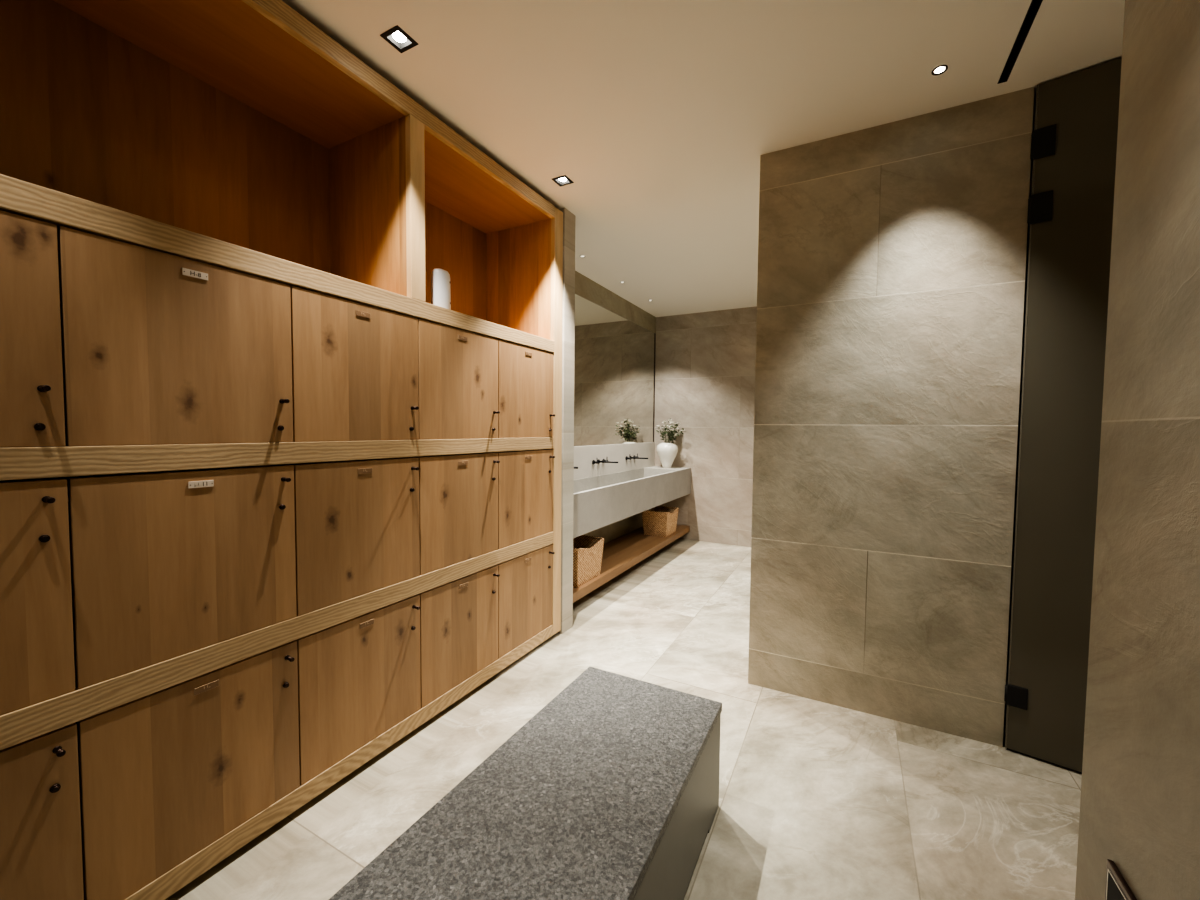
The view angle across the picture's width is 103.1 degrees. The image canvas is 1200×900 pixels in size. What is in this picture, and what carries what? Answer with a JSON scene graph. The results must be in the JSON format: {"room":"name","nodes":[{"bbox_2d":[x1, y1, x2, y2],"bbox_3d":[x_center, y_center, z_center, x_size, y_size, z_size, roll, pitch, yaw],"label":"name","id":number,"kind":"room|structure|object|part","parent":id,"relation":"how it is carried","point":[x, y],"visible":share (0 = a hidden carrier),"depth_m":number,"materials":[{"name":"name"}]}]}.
{"room":"changing room","nodes":[
{"label":"changing room","id":0,"kind":"room"},
{"bbox_2d":[557,208,574,633],"bbox_3d":[-0.457,-0.173,3.270,0.571,2.749,0.132,2,3,28],"label":"wall pillar","id":1,"kind":"structure","parent":0,"point":[568,310],"depth_m":3.12,"materials":[{"name":"paint"}]},
{"bbox_2d":[583,442,649,543],"bbox_3d":[-1.079,-0.160,2.835,0.120,2.749,7.507,2,3,28],"label":"wall","id":2,"kind":"structure","parent":0,"point":[610,532],"depth_m":5.19,"materials":[{"name":"stone"}]},
{"bbox_2d":[574,442,654,479],"bbox_3d":[0.006,0.102,4.747,0.023,0.302,2.890,2,3,28],"label":"backsplash","id":3,"kind":"structure","parent":2,"relation":"attached to","point":[583,455],"depth_m":4.93,"materials":[{"name":"stone"}]},
{"bbox_2d":[592,458,617,463],"bbox_3d":[0.079,0.105,4.629,0.215,0.067,0.254,2,3,28],"label":"faucet","id":4,"kind":"object","parent":3,"relation":"attached to","point":[598,461],"visible":1,"depth_m":4.61,"materials":[{"name":"black metal"}]},
{"bbox_3d":[0.078,0.117,4.629,0.215,0.044,0.044,2,3,28],"label":"spout","id":5,"kind":"part","parent":4,"relation":"part of","materials":[{"name":"black metal"}]},
{"bbox_2d":[625,453,647,459],"bbox_3d":[0.434,0.079,5.300,0.215,0.067,0.254,2,3,28],"label":"faucet","id":6,"kind":"object","parent":3,"relation":"attached to","point":[634,456],"visible":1,"depth_m":5.29,"materials":[{"name":"black metal"}]},
{"bbox_3d":[0.434,0.090,5.300,0.215,0.044,0.044,2,3,28],"label":"spout","id":7,"kind":"part","parent":6,"relation":"part of","materials":[{"name":"black metal"}]},
{"bbox_2d":[574,294,655,445],"bbox_3d":[0.009,-0.729,4.713,0.011,1.356,2.888,2,3,28],"label":"wall mirror","id":8,"kind":"object","parent":2,"relation":"attached to","point":[614,356],"visible":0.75,"depth_m":4.91,"materials":[{"name":"silver mirror"}]},
{"bbox_2d":[575,271,655,332],"bbox_3d":[0.016,-1.507,4.679,0.012,0.199,2.892,2,3,28],"label":"trim","id":9,"kind":"structure","parent":2,"relation":"attached to","point":[585,287],"depth_m":4.87,"materials":[{"name":"stone"}]},
{"bbox_2d":[573,525,689,602],"bbox_3d":[0.205,1.060,4.679,0.490,0.172,2.888,2,3,28],"label":"shelf","id":10,"kind":"object","parent":2,"relation":"attached to","point":[622,553],"visible":0.26,"depth_m":4.59,"materials":[{"name":"brown wood"}]},
{"bbox_2d":[573,535,603,587],"bbox_3d":[-0.189,0.861,3.741,0.285,0.298,0.425,2,3,28],"label":"woven basket","id":11,"kind":"object","parent":10,"relation":"on","point":[587,550],"visible":0.48,"depth_m":3.69,"materials":[{"name":"beige wicker"}]},
{"bbox_2d":[642,506,678,536],"bbox_3d":[0.685,0.806,5.411,0.305,0.278,0.385,2,3,28],"label":"woven basket","id":12,"kind":"object","parent":10,"relation":"on","point":[661,521],"visible":0.94,"depth_m":5.28,"materials":[{"name":"beige wicker"}]},
{"bbox_2d":[573,466,690,537],"bbox_3d":[0.212,0.416,4.650,0.496,0.314,2.890,2,3,28],"label":"sink","id":13,"kind":"object","parent":2,"relation":"attached to","point":[601,501],"visible":0.57,"depth_m":4.36,"materials":[{"name":"stone"}]},
{"bbox_2d":[657,443,677,467],"bbox_3d":[0.810,0.064,5.751,0.256,0.304,0.256,2,3,28],"label":"vase","id":14,"kind":"object","parent":13,"relation":"on","point":[667,452],"visible":0.97,"depth_m":5.67,"materials":[{"name":"ceramic"}]},
{"bbox_2d":[655,418,685,443],"bbox_3d":[0.847,-0.187,5.722,0.341,0.388,0.323,-1,3,-35],"label":"flower bouquet","id":15,"kind":"object","parent":14,"relation":"in","point":[672,436],"visible":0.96,"depth_m":5.70,"materials":[{"name":"green plant"}]},
{"bbox_2d":[165,539,1081,899],"bbox_3d":[0.506,1.315,2.052,3.737,0.100,7.507,2,3,28],"label":"floor","id":16,"kind":"structure","parent":0,"point":[818,800],"depth_m":1.80,"materials":[{"name":"tile"}]},
{"bbox_2d":[0,0,562,899],"bbox_3d":[-1.372,-0.086,1.513,0.594,2.712,3.817,2,3,28],"label":"tall cabinet","id":17,"kind":"object","parent":16,"relation":"on","point":[272,507],"visible":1,"depth_m":1.56,"materials":[{"name":"brown wood"}]},
{"bbox_3d":[-1.402,-0.259,0.901,0.019,0.518,0.519,2,3,28],"label":"door","id":18,"kind":"part","parent":17,"relation":"part of","materials":[{"name":"brown wood"}]},
{"bbox_3d":[-1.408,0.337,0.928,0.019,0.518,0.519,2,3,28],"label":"door","id":19,"kind":"part","parent":17,"relation":"part of","materials":[{"name":"brown wood"}]},
{"bbox_3d":[-1.414,0.937,0.954,0.019,0.515,0.519,2,3,28],"label":"door","id":20,"kind":"part","parent":17,"relation":"part of","materials":[{"name":"brown wood"}]},
{"bbox_3d":[-1.275,-0.141,1.093,0.034,0.015,0.015,2,3,28],"label":"knob","id":21,"kind":"part","parent":17,"relation":"part of","materials":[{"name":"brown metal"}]},
{"bbox_3d":[-1.277,0.116,1.105,0.034,0.015,0.015,2,3,28],"label":"knob","id":22,"kind":"part","parent":17,"relation":"part of","materials":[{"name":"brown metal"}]},
{"bbox_3d":[-1.283,0.716,1.131,0.034,0.015,0.015,2,3,28],"label":"knob","id":23,"kind":"part","parent":17,"relation":"part of","materials":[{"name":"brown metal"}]},
{"bbox_3d":[-1.157,-0.277,1.364,0.019,0.518,0.519,2,3,28],"label":"door","id":24,"kind":"part","parent":17,"relation":"part of","materials":[{"name":"brown wood"}]},
{"bbox_3d":[-1.163,0.319,1.390,0.019,0.518,0.519,2,3,28],"label":"door","id":25,"kind":"part","parent":17,"relation":"part of","materials":[{"name":"brown wood"}]},
{"bbox_3d":[-1.168,0.919,1.417,0.019,0.515,0.519,2,3,28],"label":"door","id":26,"kind":"part","parent":17,"relation":"part of","materials":[{"name":"brown wood"}]},
{"bbox_3d":[-1.145,-0.498,1.349,0.003,0.019,0.060,2,3,28],"label":"number plate","id":27,"kind":"part","parent":17,"relation":"part of","materials":[{"name":"silver metal"}]},
{"bbox_3d":[-1.151,0.099,1.376,0.003,0.019,0.060,2,3,28],"label":"number plate","id":28,"kind":"part","parent":17,"relation":"part of","materials":[{"name":"silver metal"}]},
{"bbox_3d":[-1.157,0.698,1.402,0.003,0.019,0.060,2,3,28],"label":"number plate","id":29,"kind":"part","parent":17,"relation":"part of","materials":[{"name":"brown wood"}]},
{"bbox_3d":[-1.629,-1.005,1.586,0.018,0.751,3.669,2,3,28],"label":"panel","id":30,"kind":"part","parent":17,"relation":"part of","materials":[{"name":"brown wood"}]},
{"bbox_3d":[-1.167,0.617,1.405,0.030,0.077,3.669,2,3,28],"label":"rail","id":31,"kind":"part","parent":17,"relation":"part of","materials":[{"name":"brown wood"}]},
{"bbox_3d":[-1.156,-0.578,1.352,0.030,0.072,3.669,2,3,28],"label":"rail","id":32,"kind":"part","parent":17,"relation":"part of","materials":[{"name":"brown wood"}]},
{"bbox_3d":[-1.162,0.018,1.379,0.030,0.072,3.669,2,3,28],"label":"rail","id":33,"kind":"part","parent":17,"relation":"part of","materials":[{"name":"brown wood"}]},
{"bbox_3d":[-1.029,-0.159,1.556,0.034,0.015,0.015,2,3,28],"label":"knob","id":34,"kind":"part","parent":17,"relation":"part of","materials":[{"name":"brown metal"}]},
{"bbox_3d":[-1.032,0.097,1.567,0.034,0.015,0.015,2,3,28],"label":"knob","id":35,"kind":"part","parent":17,"relation":"part of","materials":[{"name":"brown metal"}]},
{"bbox_3d":[-1.037,0.698,1.594,0.034,0.015,0.015,2,3,28],"label":"knob","id":36,"kind":"part","parent":17,"relation":"part of","materials":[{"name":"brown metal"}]},
{"bbox_3d":[-1.173,1.213,1.431,0.030,0.072,3.669,2,3,28],"label":"rail","id":37,"kind":"part","parent":17,"relation":"part of","materials":[{"name":"brown wood"}]},
{"bbox_3d":[-0.912,-0.295,1.827,0.019,0.518,0.519,2,3,28],"label":"door","id":38,"kind":"part","parent":17,"relation":"part of","materials":[{"name":"brown wood"}]},
{"bbox_3d":[-0.917,0.301,1.853,0.019,0.518,0.519,2,3,28],"label":"door","id":39,"kind":"part","parent":17,"relation":"part of","materials":[{"name":"brown wood"}]},
{"bbox_3d":[-0.923,0.901,1.880,0.019,0.515,0.519,2,3,28],"label":"door","id":40,"kind":"part","parent":17,"relation":"part of","materials":[{"name":"brown wood"}]},
{"bbox_3d":[-0.900,-0.516,1.812,0.003,0.019,0.060,2,3,28],"label":"number plate","id":41,"kind":"part","parent":17,"relation":"part of","materials":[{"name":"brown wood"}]},
{"bbox_3d":[-0.906,0.081,1.838,0.003,0.019,0.060,2,3,28],"label":"number plate","id":42,"kind":"part","parent":17,"relation":"part of","materials":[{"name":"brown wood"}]},
{"bbox_3d":[-0.911,0.680,1.865,0.003,0.019,0.060,2,3,28],"label":"number plate","id":43,"kind":"part","parent":17,"relation":"part of","materials":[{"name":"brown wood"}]},
{"bbox_3d":[-1.149,-1.399,1.316,0.030,0.067,3.669,2,3,28],"label":"rail","id":44,"kind":"part","parent":17,"relation":"part of","materials":[{"name":"brown wood"}]},
{"bbox_2d":[431,268,450,309],"bbox_3d":[-0.748,-0.748,2.242,0.074,0.197,0.103,2,3,28],"label":"air freshener","id":45,"kind":"object","parent":17,"relation":"on","point":[440,278],"visible":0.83,"depth_m":2.20,"materials":[{"name":"white plastic"}]},
{"bbox_3d":[-0.666,-0.314,2.290,0.019,0.518,0.519,2,3,28],"label":"door","id":46,"kind":"part","parent":17,"relation":"part of","materials":[{"name":"brown wood"}]},
{"bbox_3d":[-0.672,0.283,2.316,0.019,0.518,0.519,2,3,28],"label":"door","id":47,"kind":"part","parent":17,"relation":"part of","materials":[{"name":"brown wood"}]},
{"bbox_3d":[-0.677,0.883,2.342,0.019,0.515,0.519,2,3,28],"label":"door","id":48,"kind":"part","parent":17,"relation":"part of","materials":[{"name":"brown wood"}]},
{"bbox_3d":[-0.655,-0.534,2.275,0.003,0.019,0.060,2,3,28],"label":"number plate","id":49,"kind":"part","parent":17,"relation":"part of","materials":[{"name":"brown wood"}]},
{"bbox_3d":[-0.660,0.062,2.301,0.003,0.019,0.060,2,3,28],"label":"number plate","id":50,"kind":"part","parent":17,"relation":"part of","materials":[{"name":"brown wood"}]},
{"bbox_3d":[-0.666,0.662,2.328,0.003,0.019,0.060,2,3,28],"label":"number plate","id":51,"kind":"part","parent":17,"relation":"part of","materials":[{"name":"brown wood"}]},
{"bbox_3d":[-0.538,-0.174,3.149,0.532,2.640,0.052,2,3,28],"label":"panel","id":52,"kind":"part","parent":17,"relation":"part of","materials":[{"name":"brown wood"}]},
{"bbox_3d":[-0.432,0.865,2.805,0.019,0.515,0.519,2,3,28],"label":"door","id":53,"kind":"part","parent":17,"relation":"part of","materials":[{"name":"brown wood"}]},
{"bbox_3d":[-0.426,0.265,2.779,0.019,0.518,0.519,2,3,28],"label":"door","id":54,"kind":"part","parent":17,"relation":"part of","materials":[{"name":"brown wood"}]},
{"bbox_3d":[-0.421,-0.332,2.752,0.019,0.518,0.519,2,3,28],"label":"door","id":55,"kind":"part","parent":17,"relation":"part of","materials":[{"name":"brown wood"}]},
{"bbox_2d":[329,666,721,899],"bbox_3d":[-0.337,1.121,0.830,0.541,0.380,2.272,2,3,28],"label":"bench","id":56,"kind":"object","parent":16,"relation":"on","point":[610,791],"visible":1,"depth_m":1.24,"materials":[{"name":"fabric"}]},
{"bbox_2d":[282,0,1124,316],"bbox_3d":[0.533,-1.541,1.926,3.737,0.120,7.507,2,3,28],"label":"ceiling","id":57,"kind":"structure","parent":0,"point":[660,115],"depth_m":1.92,"materials":[{"name":"paint"}]},
{"bbox_2d":[380,25,417,52],"bbox_3d":[-0.724,-1.517,1.720,0.091,0.073,0.091,2,3,28],"label":"recessed light","id":58,"kind":"object","parent":57,"relation":"in","point":[398,38],"visible":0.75,"depth_m":1.73,"materials":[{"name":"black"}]},
{"bbox_2d":[552,175,573,186],"bbox_3d":[-0.210,-1.555,2.689,0.091,0.073,0.091,2,3,28],"label":"recessed light","id":59,"kind":"object","parent":57,"relation":"in","point":[563,180],"visible":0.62,"depth_m":2.70,"materials":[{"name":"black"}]},
{"bbox_2d":[932,65,947,75],"bbox_3d":[1.313,-1.468,1.842,0.052,0.003,0.052,2,3,28],"label":"recessed light","id":60,"kind":"object","parent":57,"relation":"in","point":[938,71],"visible":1,"depth_m":1.84,"materials":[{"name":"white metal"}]},
{"bbox_2d":[997,0,1042,83],"bbox_3d":[1.335,-1.486,1.389,0.030,0.076,1.166,2,3,28],"label":"ceiling vent","id":61,"kind":"object","parent":57,"relation":"in","point":[1034,6],"visible":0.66,"depth_m":1.73,"materials":[{"name":"black metal"}]},
{"bbox_2d":[654,306,756,546],"bbox_3d":[2.302,-0.234,5.223,3.617,2.749,0.120,2,3,28],"label":"wall","id":62,"kind":"structure","parent":0,"point":[705,362],"depth_m":5.67,"materials":[{"name":"stone"}]},
{"bbox_2d":[748,87,1033,746],"bbox_3d":[1.299,-0.113,2.284,1.064,2.749,0.110,2,3,28],"label":"wall","id":63,"kind":"structure","parent":0,"point":[892,256],"depth_m":2.19,"materials":[{"name":"stone"}]},
{"bbox_2d":[1004,57,1121,773],"bbox_3d":[1.995,-0.083,1.767,0.675,2.739,0.026,3,3,39],"label":"door","id":64,"kind":"structure","parent":63,"relation":"in","point":[1074,137],"depth_m":1.89,"materials":[{"name":"black glass"}]},
{"bbox_2d":[1007,197,1031,650],"bbox_3d":[2.592,-0.129,2.924,0.750,2.749,0.100,2,3,28],"label":"wall","id":65,"kind":"structure","parent":0,"point":[1028,230],"depth_m":2.90,"materials":[{"name":"tile"}]},
{"bbox_2d":[1075,0,1199,899],"bbox_3d":[0.663,0.011,-0.665,0.995,2.749,2.945,2,3,28],"label":"wall","id":66,"kind":"structure","parent":0,"point":[1140,799],"depth_m":0.72,"materials":[{"name":"stone"}]},
{"bbox_2d":[1105,859,1136,899],"bbox_3d":[0.819,0.718,0.749,0.010,0.086,0.086,2,3,28],"label":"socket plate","id":67,"kind":"object","parent":66,"relation":"attached to","point":[1116,887],"visible":1,"depth_m":0.76,"materials":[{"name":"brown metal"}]}
]}

